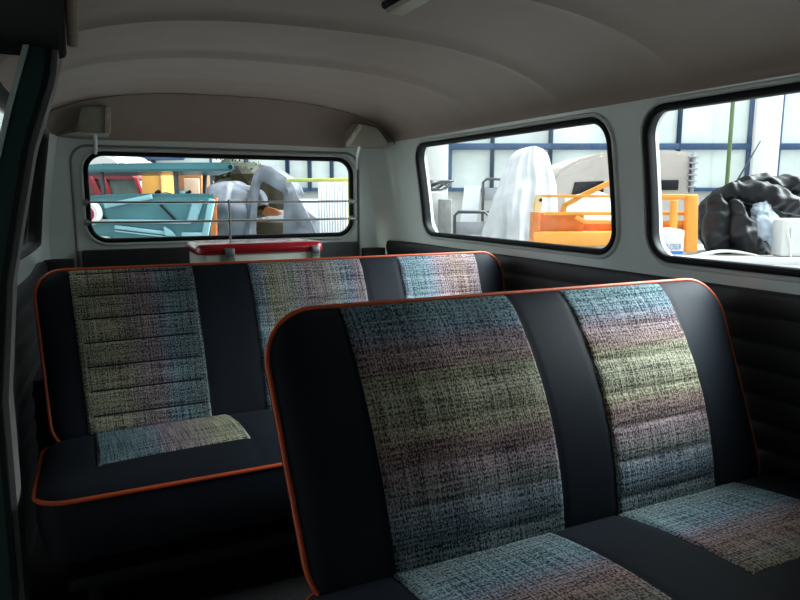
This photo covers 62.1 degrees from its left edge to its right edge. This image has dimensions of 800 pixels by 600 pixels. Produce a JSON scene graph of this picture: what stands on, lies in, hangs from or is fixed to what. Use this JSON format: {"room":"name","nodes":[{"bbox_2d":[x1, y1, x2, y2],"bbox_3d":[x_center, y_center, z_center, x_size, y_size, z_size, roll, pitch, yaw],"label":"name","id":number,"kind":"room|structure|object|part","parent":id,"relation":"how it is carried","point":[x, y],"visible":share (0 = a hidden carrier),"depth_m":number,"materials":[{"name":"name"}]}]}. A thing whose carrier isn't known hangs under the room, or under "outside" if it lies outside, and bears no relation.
{"room":"vehicle interior","nodes":[
{"label":"vehicle interior","id":0,"kind":"room"},
{"bbox_2d":[0,85,56,285],"bbox_3d":[-1.132,0.077,2.000,0.147,1.270,1.490,-4,10,-22],"label":"wall","id":1,"kind":"structure","parent":0,"point":[27,264],"depth_m":2.61,"materials":[{"name":"grey paint"}]},
{"bbox_2d":[0,82,48,259],"bbox_3d":[-1.035,-0.304,1.779,0.127,0.430,1.238,-4,10,-23],"label":"window","id":2,"kind":"structure","parent":1,"relation":"in","point":[32,239],"depth_m":2.31,"materials":[{"name":"black rubber"}]},
{"bbox_2d":[0,44,58,599],"bbox_3d":[-0.758,0.063,1.343,0.223,1.300,0.128,-4,10,-25],"label":"trim","id":3,"kind":"structure","parent":1,"relation":"attached to","point":[34,85],"depth_m":1.27,"materials":[{"name":"teal paint"}]},
{"bbox_2d":[13,261,47,565],"bbox_3d":[-1.131,0.297,2.034,0.030,0.705,1.442,-4,10,-23],"label":"trim","id":4,"kind":"structure","parent":1,"relation":"attached to","point":[27,360],"depth_m":1.88,"materials":[{"name":"black plastic"}]},
{"bbox_2d":[0,0,66,58],"bbox_3d":[-0.219,-0.366,0.173,0.205,0.120,2.560,-4,10,-25],"label":"trim","id":5,"kind":"structure","parent":1,"relation":"attached to","point":[40,23],"depth_m":1.09,"materials":[{"name":"black plastic"}]},
{"bbox_2d":[57,58,62,83],"bbox_3d":[-0.712,-0.483,1.381,0.029,0.083,0.090,-4,10,-25],"label":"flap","id":6,"kind":"object","parent":1,"relation":"attached to","point":[60,60],"visible":0.09,"depth_m":1.40,"materials":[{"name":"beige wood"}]},
{"bbox_2d":[64,0,78,46],"bbox_3d":[-0.377,-0.457,0.756,0.020,0.075,1.320,-4,10,-25],"label":"trim","id":7,"kind":"structure","parent":1,"relation":"attached to","point":[71,7],"depth_m":1.15,"materials":[{"name":"beige plastic"}]},
{"bbox_2d":[28,529,312,599],"bbox_3d":[0.115,0.808,1.306,1.660,0.060,4.100,-4,10,-25],"label":"floor","id":8,"kind":"structure","parent":0,"point":[274,572],"depth_m":1.69,"materials":[{"name":"black"}]},
{"bbox_2d":[31,251,504,599],"bbox_3d":[-0.183,0.287,1.943,1.547,0.772,0.700,-4,10,-25],"label":"seat","id":9,"kind":"object","parent":8,"relation":"on","point":[165,456],"visible":0.51,"depth_m":1.79,"materials":[{"name":"black leather"}]},
{"bbox_3d":[-0.671,0.681,1.470,0.032,0.139,0.032,-4,10,-25],"label":"leg","id":10,"kind":"part","parent":9,"relation":"part of","materials":[{"name":"black metal"}]},
{"bbox_3d":[-0.727,0.129,1.869,0.343,0.422,0.186,-4,10,-25],"label":"tweed panel","id":11,"kind":"part","parent":9,"relation":"part of","materials":[{"name":"multicoloured fabric"}]},
{"bbox_3d":[-0.585,0.346,1.687,0.342,0.055,0.328,-4,10,-25],"label":"tweed panel","id":12,"kind":"part","parent":9,"relation":"part of","materials":[{"name":"multicoloured fabric"}]},
{"bbox_3d":[-0.150,0.536,1.885,1.413,0.030,0.385,-4,10,-25],"label":"seat frame","id":13,"kind":"part","parent":9,"relation":"part of","materials":[{"name":"black rubber"}]},
{"bbox_3d":[-0.292,0.115,2.117,1.507,0.472,0.247,-4,10,-25],"label":"backrest","id":14,"kind":"part","parent":9,"relation":"part of","materials":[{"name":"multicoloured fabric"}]},
{"bbox_3d":[-0.267,0.094,2.088,0.376,0.420,0.186,-4,10,-25],"label":"tweed panel","id":15,"kind":"part","parent":9,"relation":"part of","materials":[{"name":"multicoloured fabric"}]},
{"bbox_3d":[0.159,0.063,2.292,0.324,0.421,0.186,-4,10,-25],"label":"tweed panel","id":16,"kind":"part","parent":9,"relation":"part of","materials":[{"name":"multicoloured fabric"}]},
{"bbox_2d":[264,278,799,599],"bbox_3d":[0.402,0.406,1.158,1.138,0.780,0.732,-4,10,-25],"label":"seat","id":17,"kind":"object","parent":8,"relation":"on","point":[585,442],"visible":1,"depth_m":1.17,"materials":[{"name":"multicoloured fabric"}]},
{"bbox_3d":[0.097,0.227,1.202,0.360,0.428,0.216,-4,10,-25],"label":"tweed panel","id":18,"kind":"part","parent":17,"relation":"part of","materials":[{"name":"multicoloured fabric"}]},
{"bbox_3d":[0.184,0.442,1.027,0.315,0.054,0.328,-4,10,-25],"label":"tweed panel","id":19,"kind":"part","parent":17,"relation":"part of","materials":[{"name":"multicoloured fabric"}]},
{"bbox_3d":[0.502,0.197,1.396,0.288,0.427,0.216,-4,10,-25],"label":"tweed panel","id":20,"kind":"part","parent":17,"relation":"part of","materials":[{"name":"multicoloured fabric"}]},
{"bbox_3d":[0.621,0.409,1.235,0.339,0.054,0.328,-4,10,-25],"label":"tweed panel","id":21,"kind":"part","parent":17,"relation":"part of","materials":[{"name":"multicoloured fabric"}]},
{"bbox_2d":[49,136,375,267],"bbox_3d":[-0.766,-0.087,3.012,1.520,1.282,0.050,-4,10,-25],"label":"wall","id":22,"kind":"structure","parent":0,"point":[61,228],"depth_m":2.69,"materials":[{"name":"grey paint"}]},
{"bbox_2d":[32,362,56,460],"bbox_3d":[-0.590,0.345,2.711,1.600,0.420,0.780,-4,10,-25],"label":"trim","id":23,"kind":"structure","parent":22,"relation":"attached to","point":[44,438],"depth_m":2.03,"materials":[{"name":"black plastic"}]},
{"bbox_2d":[44,258,74,271],"bbox_3d":[-1.372,0.182,2.719,0.120,0.700,0.030,-4,10,-25],"label":"trim","id":24,"kind":"structure","parent":22,"relation":"attached to","point":[52,264],"depth_m":2.66,"materials":[{"name":"black plastic"}]},
{"bbox_2d":[69,144,359,267],"bbox_3d":[-0.758,-0.283,2.965,1.244,0.768,0.074,-4,10,-25],"label":"tailgate","id":25,"kind":"object","parent":22,"relation":"attached to","point":[89,253],"visible":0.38,"depth_m":2.78,"materials":[{"name":"grey metal"}]},
{"bbox_2d":[79,148,355,245],"bbox_3d":[-0.754,-0.455,2.946,1.190,0.398,0.044,-4,10,-25],"label":"window","id":26,"kind":"structure","parent":25,"relation":"attached to","point":[88,157],"depth_m":2.87,"materials":[{"name":"black rubber"}]},
{"bbox_2d":[82,199,356,239],"bbox_3d":[-0.737,-0.334,2.912,1.170,0.214,0.075,-4,10,-25],"label":"guard","id":27,"kind":"object","parent":26,"relation":"attached to","point":[85,202],"visible":0.8,"depth_m":2.85,"materials":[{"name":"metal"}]},
{"bbox_3d":[-0.745,-0.330,2.894,0.050,0.212,0.049,-4,10,-25],"label":"post","id":28,"kind":"part","parent":27,"relation":"part of","materials":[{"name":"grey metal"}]},
{"bbox_3d":[-0.749,-0.071,2.978,1.200,0.345,0.030,-4,10,-25],"label":"trim panel","id":29,"kind":"part","parent":25,"relation":"part of","materials":[{"name":"black plastic"}]},
{"bbox_2d":[362,247,384,255],"bbox_3d":[-0.129,0.089,3.311,0.120,0.700,0.030,-4,10,-25],"label":"trim","id":30,"kind":"structure","parent":22,"relation":"attached to","point":[376,250],"depth_m":3.24,"materials":[{"name":"black plastic"}]},
{"bbox_2d":[187,238,321,262],"bbox_3d":[-0.574,-0.050,2.660,0.490,0.376,0.289,-4,10,-25],"label":"box","id":31,"kind":"object","parent":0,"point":[203,251],"visible":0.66,"depth_m":2.53,"materials":[{"name":"red plastic"}]},
{"bbox_3d":[-0.577,-0.217,2.640,0.490,0.040,0.276,-4,10,-25],"label":"lid","id":32,"kind":"part","parent":31,"relation":"part of","materials":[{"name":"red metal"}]},
{"bbox_2d":[0,0,799,147],"bbox_3d":[0.112,-0.522,1.104,1.512,0.264,4.012,-4,10,-25],"label":"ceiling","id":33,"kind":"structure","parent":0,"point":[268,72],"depth_m":1.84,"materials":[{"name":"plastic"}]},
{"bbox_2d":[56,106,110,153],"bbox_3d":[-1.232,-0.676,2.585,0.202,0.209,0.141,-4,10,-25],"label":"hinge cover","id":34,"kind":"object","parent":33,"relation":"attached to","point":[93,121],"visible":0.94,"depth_m":2.55,"materials":[{"name":"beige plastic"}]},
{"bbox_2d":[342,124,389,169],"bbox_3d":[-0.166,-0.713,3.061,0.258,0.216,0.211,-4,10,-25],"label":"hinge cover","id":35,"kind":"object","parent":33,"relation":"attached to","point":[359,136],"visible":0.95,"depth_m":2.97,"materials":[{"name":"beige plastic"}]},
{"bbox_2d":[381,0,428,15],"bbox_3d":[0.017,-0.649,1.435,0.060,0.034,0.160,-4,10,-25],"label":"recessed light","id":36,"kind":"object","parent":33,"relation":"in","point":[395,7],"visible":0.95,"depth_m":1.45,"materials":[{"name":"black plastic"}]},
{"bbox_2d":[365,73,799,294],"bbox_3d":[0.794,0.149,1.536,0.211,1.270,4.000,-4,10,-25],"label":"wall","id":37,"kind":"structure","parent":0,"point":[392,171],"depth_m":1.94,"materials":[{"name":"grey paint"}]},
{"bbox_2d":[414,112,620,258],"bbox_3d":[0.361,-0.408,2.446,0.099,0.430,1.235,-4,10,-25],"label":"window","id":38,"kind":"structure","parent":37,"relation":"in","point":[589,118],"depth_m":2.22,"materials":[{"name":"black rubber"}]},
{"bbox_2d":[386,240,799,481],"bbox_3d":[0.816,0.303,1.570,0.062,0.655,3.960,-4,10,-25],"label":"trim","id":39,"kind":"structure","parent":37,"relation":"attached to","point":[764,325],"depth_m":1.55,"materials":[{"name":"black plastic"}]},
{"bbox_2d":[639,75,799,283],"bbox_3d":[0.809,-0.268,1.529,0.100,0.436,0.648,-4,10,-25],"label":"window","id":40,"kind":"structure","parent":37,"relation":"in","point":[787,85],"depth_m":1.66,"materials":[{"name":"black rubber"}]},
{"label":"outside","id":41,"kind":"structure","parent":0,"visible":0},
{"bbox_2d":[774,265,799,267],"bbox_3d":[0.062,0.495,4.603,60.000,0.100,60.000,-4,10,-25],"label":"ground","id":42,"kind":"structure","parent":41,"point":[794,266],"depth_m":11.13,"materials":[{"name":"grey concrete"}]},
{"bbox_2d":[89,176,141,195],"bbox_3d":[-4.054,-1.131,10.021,1.389,1.438,1.450,0,9,0],"label":"car","id":43,"kind":"object","parent":42,"relation":"on","point":[113,184],"visible":0.11,"depth_m":9.30,"materials":[{"name":"paint"}]},
{"bbox_3d":[-4.015,-1.591,9.331,0.796,0.234,0.030,0,9,0],"label":"glass","id":44,"kind":"part","parent":43,"relation":"part of","materials":[{"name":"glass"}]},
{"bbox_2d":[89,156,151,186],"bbox_3d":[-4.835,-1.626,11.664,1.444,1.907,1.650,0,9,0],"label":"van","id":45,"kind":"object","parent":42,"relation":"on","point":[102,159],"visible":0.02,"depth_m":10.84,"materials":[{"name":"metal"}]},
{"bbox_2d":[141,176,173,193],"bbox_3d":[-3.236,-1.003,8.970,0.275,1.509,0.465,0,9,0],"label":"locker","id":46,"kind":"object","parent":42,"relation":"on","point":[150,184],"visible":0.02,"depth_m":8.68,"materials":[{"name":"yellow metal"}]},
{"bbox_2d":[88,162,234,237],"bbox_3d":[-2.734,-0.724,7.304,2.182,1.472,1.653,0,9,-3],"label":"car","id":47,"kind":"object","parent":42,"relation":"on","point":[99,211],"visible":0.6,"depth_m":6.54,"materials":[{"name":"paint"}]},
{"bbox_2d":[91,203,102,224],"bbox_3d":[-3.032,-0.849,6.487,0.239,0.239,0.080,0,9,0],"label":"lamp","id":48,"kind":"object","parent":47,"relation":"attached to","point":[96,208],"depth_m":6.46,"materials":[{"name":"white plastic"}]},
{"bbox_3d":[-2.561,-0.678,6.554,0.492,0.116,0.030,0,9,0],"label":"sill","id":49,"kind":"part","parent":47,"relation":"part of","materials":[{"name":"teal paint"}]},
{"bbox_3d":[-2.493,-0.772,6.539,0.880,0.045,0.030,0,9,0],"label":"waist moulding","id":50,"kind":"part","parent":47,"relation":"part of","materials":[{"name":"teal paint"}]},
{"bbox_3d":[-2.268,-0.675,6.547,0.110,0.093,0.045,0,9,0],"label":"corner plate","id":51,"kind":"part","parent":47,"relation":"part of","materials":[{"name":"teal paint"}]},
{"bbox_3d":[-1.977,-0.804,6.527,0.340,0.381,0.045,0,9,0],"label":"door frame","id":52,"kind":"part","parent":47,"relation":"part of","materials":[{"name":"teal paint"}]},
{"bbox_2d":[184,179,199,193],"bbox_3d":[-2.658,-0.872,8.583,0.192,1.370,0.030,0,9,0],"label":"board","id":53,"kind":"object","parent":42,"relation":"on","point":[189,184],"visible":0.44,"depth_m":8.48,"materials":[{"name":"brown wood"}]},
{"bbox_2d":[178,175,208,193],"bbox_3d":[-3.050,-1.175,9.938,0.335,1.550,0.400,0,9,0],"label":"cabinet","id":54,"kind":"object","parent":42,"relation":"on","point":[180,178],"visible":0.02,"depth_m":9.66,"materials":[{"name":"brown wood"}]},
{"bbox_2d":[210,159,265,218],"bbox_3d":[-2.563,-1.447,10.767,1.174,1.832,1.018,3,9,17],"label":"shrub","id":55,"kind":"object","parent":42,"relation":"on","point":[243,172],"visible":0.17,"depth_m":10.26,"materials":[{"name":"green plant"}]},
{"bbox_2d":[207,165,318,235],"bbox_3d":[-1.659,-1.005,8.871,1.694,1.543,1.160,0,9,0],"label":"plastic sheet","id":56,"kind":"object","parent":42,"relation":"on","point":[268,183],"visible":0.41,"depth_m":8.35,"materials":[{"name":"plastic"}]},
{"bbox_2d":[262,207,282,215],"bbox_3d":[-1.694,-1.182,8.849,0.251,0.121,0.150,0,9,0],"label":"cushion","id":57,"kind":"object","parent":56,"relation":"on","point":[268,211],"depth_m":8.78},
{"bbox_3d":[-1.485,-1.077,8.369,1.023,1.194,0.110,0,9,0],"label":"door frame","id":58,"kind":"part","parent":56,"relation":"part of","materials":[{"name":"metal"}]},
{"bbox_3d":[-1.529,-1.549,8.644,0.487,0.397,0.600,0,9,0],"label":"roof panel","id":59,"kind":"part","parent":56,"relation":"part of","materials":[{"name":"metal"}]},
{"bbox_2d":[264,199,317,218],"bbox_3d":[-1.861,-1.245,11.850,1.034,1.099,0.600,0,9,0],"label":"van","id":60,"kind":"object","parent":42,"relation":"on","point":[313,207],"visible":0.03,"depth_m":11.50,"materials":[{"name":"white metal"}]},
{"bbox_2d":[286,178,348,221],"bbox_3d":[-0.875,-0.740,7.779,0.870,1.358,0.040,0,9,0],"label":"rail","id":61,"kind":"object","parent":42,"relation":"on","point":[302,179],"visible":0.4,"depth_m":7.66,"materials":[{"name":"yellow metal"}]},
{"bbox_2d":[318,182,347,232],"bbox_3d":[-0.758,-0.682,7.581,0.336,1.306,0.026,0,9,0],"label":"corrugated panel","id":62,"kind":"object","parent":42,"relation":"on","point":[326,190],"visible":0.38,"depth_m":7.51,"materials":[{"name":"white metal"}]},
{"bbox_2d":[0,93,799,243],"bbox_3d":[1.000,-4.423,16.793,34.000,5.850,9.150,0,9,0],"label":"building","id":63,"kind":"structure","parent":42,"relation":"on","point":[774,121],"depth_m":12.71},
{"bbox_3d":[-7.494,-3.496,12.662,1.082,2.785,0.020,0,9,0],"label":"pane","id":64,"kind":"part","parent":63,"relation":"part of","materials":[{"name":"white glass"}]},
{"bbox_3d":[-4.172,-3.496,12.662,1.120,2.785,0.020,0,9,0],"label":"pane","id":65,"kind":"part","parent":63,"relation":"part of","materials":[{"name":"glass"}]},
{"bbox_3d":[-2.559,-3.496,12.662,0.792,2.785,0.020,0,9,0],"label":"pane","id":66,"kind":"part","parent":63,"relation":"part of","materials":[{"name":"white glass"}]},
{"bbox_3d":[-1.951,-3.496,12.662,0.425,2.785,0.020,0,9,0],"label":"pane","id":67,"kind":"part","parent":63,"relation":"part of","materials":[{"name":"white glass"}]},
{"bbox_3d":[-1.526,-3.496,12.662,0.425,2.785,0.020,0,9,0],"label":"pane","id":68,"kind":"part","parent":63,"relation":"part of","materials":[{"name":"white glass"}]},
{"bbox_3d":[-0.869,-3.496,12.662,0.888,2.785,0.020,0,9,0],"label":"pane","id":69,"kind":"part","parent":63,"relation":"part of","materials":[{"name":"white glass"}]},
{"bbox_3d":[1.362,-3.496,12.662,0.811,2.785,0.020,0,9,0],"label":"pane","id":70,"kind":"part","parent":63,"relation":"part of","materials":[{"name":"white glass"}]},
{"bbox_3d":[2.322,-3.496,12.662,1.111,2.785,0.020,0,9,0],"label":"pane","id":71,"kind":"part","parent":63,"relation":"part of","materials":[{"name":"white glass"}]},
{"bbox_3d":[3.486,-3.496,12.662,1.217,2.785,0.020,0,9,0],"label":"pane","id":72,"kind":"part","parent":63,"relation":"part of","materials":[{"name":"white glass"}]},
{"bbox_3d":[4.708,-3.496,12.662,1.226,2.785,0.020,0,9,0],"label":"pane","id":73,"kind":"part","parent":63,"relation":"part of","materials":[{"name":"white glass"}]},
{"bbox_3d":[5.997,-3.496,12.662,1.352,2.785,0.020,0,9,0],"label":"pane","id":74,"kind":"part","parent":63,"relation":"part of","materials":[{"name":"white glass"}]},
{"bbox_3d":[7.885,-3.496,12.662,1.304,2.785,0.020,0,9,0],"label":"pane","id":75,"kind":"part","parent":63,"relation":"part of","materials":[{"name":"white glass"}]},
{"bbox_2d":[431,192,443,229],"bbox_3d":[0.551,-1.162,10.952,0.284,1.212,0.800,0,9,0],"label":"crate","id":76,"kind":"object","parent":42,"relation":"on","point":[435,195],"visible":0.24,"depth_m":10.49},
{"bbox_2d":[430,180,453,190],"bbox_3d":[0.604,-1.857,10.791,0.533,0.180,0.351,0,9,-1],"label":"coil","id":77,"kind":"object","parent":76,"relation":"on","point":[441,183],"visible":0.74,"depth_m":10.66,"materials":[{"name":"grey metal"}]},
{"bbox_2d":[438,199,451,232],"bbox_3d":[0.687,-1.002,10.269,0.179,1.106,0.500,0,9,0],"label":"carton","id":78,"kind":"object","parent":42,"relation":"on","point":[444,205],"visible":0.44,"depth_m":9.98,"materials":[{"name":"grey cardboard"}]},
{"bbox_2d":[453,210,487,234],"bbox_3d":[0.979,-0.783,9.359,0.505,0.957,0.479,0,9,0],"label":"metal chair","id":79,"kind":"object","parent":42,"relation":"on","point":[459,227],"visible":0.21,"depth_m":9.12,"materials":[{"name":"grey metal"}]},
{"bbox_3d":[0.979,-0.988,9.137,0.432,0.180,0.020,0,9,0],"label":"backrest","id":80,"kind":"part","parent":79,"relation":"part of","materials":[{"name":"grey plastic"}]},
{"bbox_2d":[460,185,480,235],"bbox_3d":[1.017,-1.064,10.007,0.234,1.310,0.504,5,10,27],"label":"board","id":81,"kind":"object","parent":42,"relation":"on","point":[471,195],"visible":0.4,"depth_m":10.03,"materials":[{"name":"white"}]},
{"bbox_2d":[481,178,500,220],"bbox_3d":[1.369,-1.127,10.064,0.337,1.418,0.479,0,9,0],"label":"metal chair","id":82,"kind":"object","parent":42,"relation":"on","point":[486,193],"visible":0.26,"depth_m":9.79,"materials":[{"name":"grey metal"}]},
{"bbox_3d":[1.368,-1.560,9.807,0.264,0.180,0.020,0,9,0],"label":"backrest","id":83,"kind":"part","parent":82,"relation":"part of","materials":[{"name":"grey plastic"}]},
{"bbox_2d":[481,146,557,240],"bbox_3d":[1.535,-1.050,8.471,1.234,1.757,0.975,-4,10,-25],"label":"plastic sheet","id":84,"kind":"object","parent":42,"relation":"on","point":[527,173],"visible":0.57,"depth_m":8.22,"materials":[{"name":"white plastic"}]},
{"bbox_2d":[551,150,698,220],"bbox_3d":[3.155,-1.375,10.438,2.089,1.790,1.950,0,9,0],"label":"machine","id":85,"kind":"object","parent":42,"relation":"on","point":[575,176],"visible":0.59,"depth_m":9.44,"materials":[{"name":"beige paint"}]},
{"bbox_2d":[661,180,678,189],"bbox_3d":[3.761,-1.634,9.451,0.384,0.140,0.040,0,9,0],"label":"vent","id":86,"kind":"object","parent":85,"relation":"attached to","point":[665,184],"depth_m":9.43,"materials":[{"name":"black metal"}]},
{"bbox_3d":[4.139,-1.809,9.449,0.121,0.543,0.130,0,9,0],"label":"hinge rail","id":87,"kind":"part","parent":85,"relation":"part of","materials":[{"name":"white metal"}]},
{"bbox_2d":[725,102,734,184],"bbox_3d":[6.151,-2.975,12.389,0.075,4.350,0.075,-4,10,-25],"label":"pipe","id":88,"kind":"object","parent":42,"relation":"on","point":[732,107],"visible":0.31,"depth_m":12.37,"materials":[{"name":"metal"}]},
{"bbox_2d":[683,244,799,264],"bbox_3d":[2.915,-0.206,6.800,3.619,0.605,1.700,0,9,0],"label":"table","id":89,"kind":"object","parent":42,"relation":"on","point":[735,257],"visible":0.02,"depth_m":5.92,"materials":[{"name":"grey metal"}]},
{"bbox_2d":[565,191,610,247],"bbox_3d":[1.954,-0.788,6.638,0.614,0.592,0.184,0,9,2],"label":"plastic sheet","id":90,"kind":"object","parent":89,"relation":"on","point":[584,204],"visible":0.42,"depth_m":6.60,"materials":[{"name":"white plastic"}]},
{"bbox_2d":[529,180,697,251],"bbox_3d":[2.011,-0.846,6.277,1.540,0.822,0.423,0,9,3],"label":"frame","id":91,"kind":"object","parent":89,"relation":"on","point":[563,227],"visible":0.73,"depth_m":6.23,"materials":[{"name":"metal"}]},
{"bbox_3d":[1.281,-0.706,6.317,0.074,0.261,0.160,0,9,0],"label":"post","id":92,"kind":"part","parent":91,"relation":"part of","materials":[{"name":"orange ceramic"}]},
{"bbox_3d":[1.289,-0.911,6.244,0.087,0.162,0.080,0,9,0],"label":"plate","id":93,"kind":"part","parent":91,"relation":"part of","materials":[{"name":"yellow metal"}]},
{"bbox_3d":[2.055,-0.745,6.425,1.450,0.194,0.136,-1,9,-4],"label":"panel","id":94,"kind":"part","parent":91,"relation":"part of","materials":[{"name":"orange metal"}]},
{"bbox_3d":[2.036,-0.892,6.237,1.432,0.193,0.032,0,9,0],"label":"rail","id":95,"kind":"part","parent":91,"relation":"part of","materials":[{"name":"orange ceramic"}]},
{"bbox_2d":[663,227,683,255],"bbox_3d":[2.437,-0.521,6.010,0.208,0.263,0.124,0,9,0],"label":"carton","id":96,"kind":"object","parent":89,"relation":"on","point":[673,237],"visible":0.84,"depth_m":5.95,"materials":[{"name":"white cardboard"}]},
{"bbox_2d":[694,250,758,255],"bbox_3d":[2.951,-0.431,6.061,0.592,0.056,0.122,0,9,0],"label":"cable","id":97,"kind":"object","parent":89,"relation":"on","point":[713,251],"visible":1,"depth_m":6.05,"materials":[{"name":"white plastic"}]},
{"bbox_2d":[698,172,799,254],"bbox_3d":[3.634,-0.874,6.623,1.732,0.768,0.861,-4,10,-25],"label":"tarpaulin","id":98,"kind":"object","parent":89,"relation":"on","point":[724,221],"visible":0.9,"depth_m":6.24,"materials":[{"name":"black plastic"}]},
{"bbox_2d":[750,201,779,245],"bbox_3d":[3.486,-0.692,6.298,0.374,0.506,0.217,1,9,6],"label":"plastic bag","id":99,"kind":"object","parent":89,"relation":"on","point":[762,213],"visible":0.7,"depth_m":6.23,"materials":[{"name":"white plastic"}]},
{"bbox_2d":[771,218,799,256],"bbox_3d":[3.705,-0.547,6.049,0.550,0.389,0.217,0,9,0],"label":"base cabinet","id":100,"kind":"object","parent":89,"relation":"on","point":[786,231],"visible":0.94,"depth_m":5.97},
{"bbox_3d":[3.490,-0.492,5.962,0.081,0.309,0.027,0,9,0],"label":"edge cord","id":101,"kind":"part","parent":100,"relation":"part of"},
{"bbox_3d":[3.705,-0.539,5.963,0.450,0.253,0.030,0,9,0],"label":"panel","id":102,"kind":"part","parent":100,"relation":"part of","materials":[{"name":"white ceramic"}]},
{"bbox_2d":[737,141,760,178],"bbox_3d":[4.116,-1.024,8.149,0.443,1.808,0.103,2,9,14],"label":"rod","id":103,"kind":"object","parent":42,"relation":"on","point":[745,166],"visible":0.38,"depth_m":8.03,"materials":[{"name":"grey metal"}]}
]}

